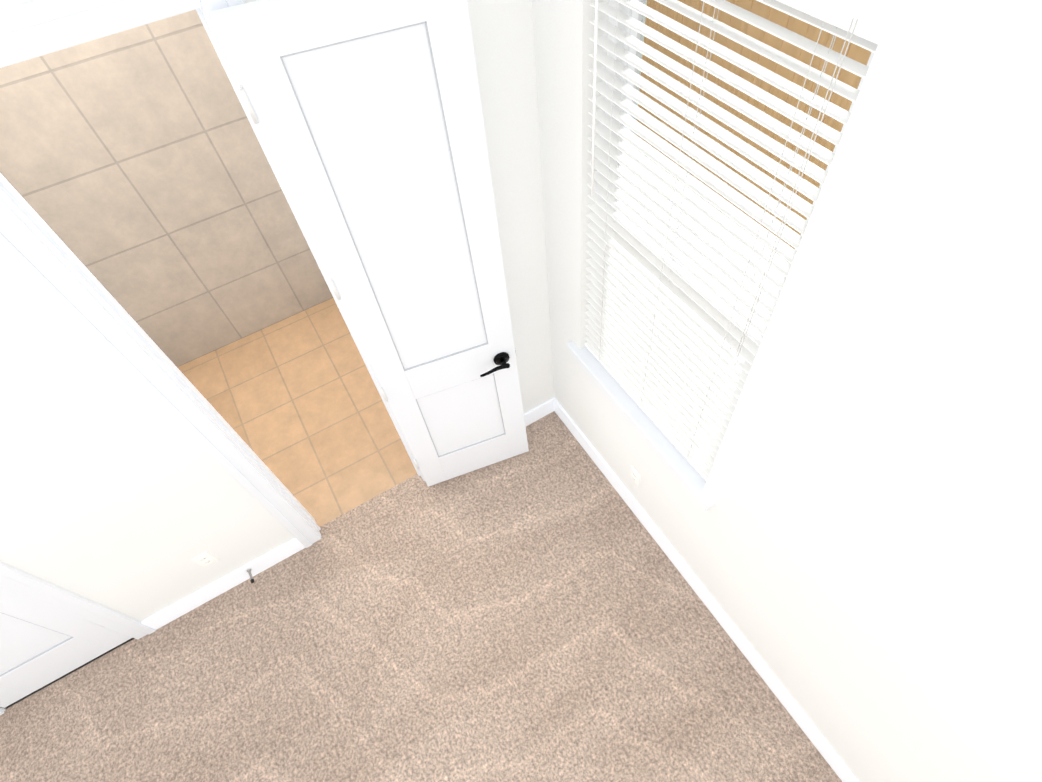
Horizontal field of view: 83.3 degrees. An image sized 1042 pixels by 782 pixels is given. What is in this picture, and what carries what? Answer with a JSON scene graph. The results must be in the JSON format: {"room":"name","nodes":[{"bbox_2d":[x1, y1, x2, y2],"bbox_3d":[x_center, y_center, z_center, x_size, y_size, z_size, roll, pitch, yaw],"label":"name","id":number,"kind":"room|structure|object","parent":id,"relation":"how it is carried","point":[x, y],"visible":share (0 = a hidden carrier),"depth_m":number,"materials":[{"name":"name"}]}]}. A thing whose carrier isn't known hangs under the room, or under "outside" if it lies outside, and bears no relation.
{"room":"empty bedroom","nodes":[
{"label":"empty bedroom","id":0,"kind":"room"},
{"bbox_2d":[5,639,133,709],"bbox_3d":[-2.208,1.419,2.932,0.662,0.100,0.003,-28,57,-14],"label":"door gap","id":1,"kind":"structure","parent":0,"point":[69,674],"depth_m":2.89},
{"bbox_2d":[6,638,134,708],"bbox_3d":[-2.392,1.176,3.124,1.262,0.100,0.717,-28,57,-14],"label":"floor","id":2,"kind":"structure","parent":0,"point":[43,687],"depth_m":2.89,"materials":[{"name":"grey"}]},
{"bbox_2d":[0,9,332,366],"bbox_3d":[-1.771,-1.481,3.005,2.220,3.070,0.120,-28,57,-14],"label":"wall","id":3,"kind":"structure","parent":0,"point":[137,172],"depth_m":3.15,"materials":[{"name":"tile"}]},
{"bbox_2d":[0,0,553,621],"bbox_3d":[-1.726,0.124,1.856,4.480,3.070,0.120,-28,57,-14],"label":"wall","id":4,"kind":"structure","parent":0,"point":[122,492],"depth_m":2.19,"materials":[{"name":"white paint"}]},
{"bbox_2d":[0,587,131,707],"bbox_3d":[-2.298,0.688,1.892,0.622,2.426,0.102,-28,57,-14],"label":"closet door","id":5,"kind":"structure","parent":4,"relation":"in","point":[42,645],"depth_m":2.67,"materials":[{"name":"white paint"}]},
{"bbox_2d":[0,562,155,714],"bbox_3d":[-2.337,0.623,1.888,0.810,2.538,0.142,-28,57,-14],"label":"trim","id":6,"kind":"structure","parent":4,"relation":"attached to","point":[15,580],"depth_m":2.51,"materials":[{"name":"white paint"}]},
{"bbox_2d":[192,552,217,567],"bbox_3d":[-1.514,0.811,2.812,0.070,0.115,0.010,-28,57,-14],"label":"electrical outlet","id":7,"kind":"object","parent":4,"relation":"attached to","point":[205,559],"visible":1,"depth_m":2.81,"materials":[{"name":"white plastic"}]},
{"bbox_2d":[0,0,425,547],"bbox_3d":[-0.955,-0.120,2.284,0.810,2.537,0.160,-28,57,-14],"label":"door frame","id":8,"kind":"structure","parent":4,"relation":"attached to","point":[38,254],"depth_m":1.68,"materials":[{"name":"white paint"}]},
{"bbox_2d":[141,538,305,629],"bbox_3d":[-1.519,0.992,3.032,0.807,0.125,0.015,-28,57,-14],"label":"baseboard","id":9,"kind":"structure","parent":4,"relation":"attached to","point":[229,581],"depth_m":3.01,"materials":[{"name":"white paint"}]},
{"bbox_2d":[246,568,254,582],"bbox_3d":[-1.392,0.953,3.020,0.024,0.024,0.075,-28,57,-14],"label":"door stop","id":10,"kind":"object","parent":9,"relation":"attached to","point":[250,574],"visible":0.98,"depth_m":3.02,"materials":[{"name":"grey metal"}]},
{"bbox_2d":[210,0,528,486],"bbox_3d":[-0.332,-0.247,2.368,0.617,2.426,0.205,-28,57,-14],"label":"bathroom door","id":11,"kind":"structure","parent":4,"relation":"in","point":[367,115],"depth_m":1.85,"materials":[{"name":"white paint"}]},
{"bbox_2d":[524,400,552,425],"bbox_3d":[-0.149,0.263,3.419,0.770,0.125,0.015,-28,57,-14],"label":"baseboard","id":12,"kind":"structure","parent":4,"relation":"attached to","point":[545,408],"depth_m":3.48,"materials":[{"name":"white paint"}]},
{"bbox_2d":[177,298,416,526],"bbox_3d":[-1.155,-0.039,3.870,2.380,0.100,1.780,-28,57,-14],"label":"floor","id":13,"kind":"structure","parent":0,"point":[295,401],"depth_m":3.72,"materials":[{"name":"beige tile"}]},
{"bbox_2d":[319,474,422,535],"bbox_3d":[-0.836,0.663,3.339,0.620,0.100,0.060,-28,57,-14],"label":"threshold","id":14,"kind":"object","parent":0,"point":[364,507],"visible":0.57,"depth_m":3.29,"materials":[{"name":"beige carpet"}]},
{"bbox_2d":[0,411,841,781],"bbox_3d":[-0.646,2.310,2.146,4.480,0.100,3.630,-28,57,-14],"label":"floor carpet","id":15,"kind":"object","parent":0,"point":[538,611],"visible":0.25,"depth_m":2.78,"materials":[{"name":"beige carpet"}]},
{"bbox_2d":[532,0,1041,781],"bbox_3d":[1.080,0.409,1.382,0.160,3.070,3.630,-28,57,-14],"label":"wall","id":16,"kind":"structure","parent":0,"point":[858,546],"depth_m":1.37,"materials":[{"name":"white paint"}]},
{"bbox_2d":[630,466,640,486],"bbox_3d":[0.561,0.422,2.895,0.010,0.115,0.070,-28,57,-14],"label":"electrical outlet","id":17,"kind":"object","parent":16,"relation":"attached to","point":[635,476],"visible":1,"depth_m":2.88,"materials":[{"name":"white plastic"}]},
{"bbox_2d":[567,341,714,510],"bbox_3d":[0.523,0.112,2.571,0.120,0.096,0.995,-28,57,-14],"label":"window sill","id":18,"kind":"structure","parent":16,"relation":"attached to","point":[686,474],"depth_m":2.50,"materials":[{"name":"white paint"}]},
{"bbox_2d":[549,397,858,781],"bbox_3d":[1.083,1.250,2.596,0.015,0.125,3.480,-28,57,-14],"label":"baseboard","id":19,"kind":"structure","parent":16,"relation":"attached to","point":[759,665],"depth_m":2.75,"materials":[{"name":"white paint"}]},
{"bbox_2d":[605,0,874,264],"bbox_3d":[0.535,-0.456,1.860,0.075,1.720,0.855,-28,57,-14],"label":"window","id":20,"kind":"structure","parent":16,"relation":"in","point":[634,15],"depth_m":1.59,"materials":[{"name":"white plastic"}]},
{"bbox_2d":[585,0,894,480],"bbox_3d":[0.460,-0.425,1.828,0.072,1.688,0.849,-28,57,-14],"label":"window blinds","id":21,"kind":"object","parent":20,"relation":"attached to","point":[685,284],"visible":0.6,"depth_m":1.63,"materials":[{"name":"white plastic"}]},
{"label":"outside","id":22,"kind":"structure","parent":0,"visible":0},
{"bbox_2d":[634,0,870,261],"bbox_3d":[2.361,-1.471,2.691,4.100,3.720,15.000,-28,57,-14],"label":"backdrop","id":23,"kind":"structure","parent":22,"point":[780,44],"depth_m":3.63,"materials":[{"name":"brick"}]}
]}

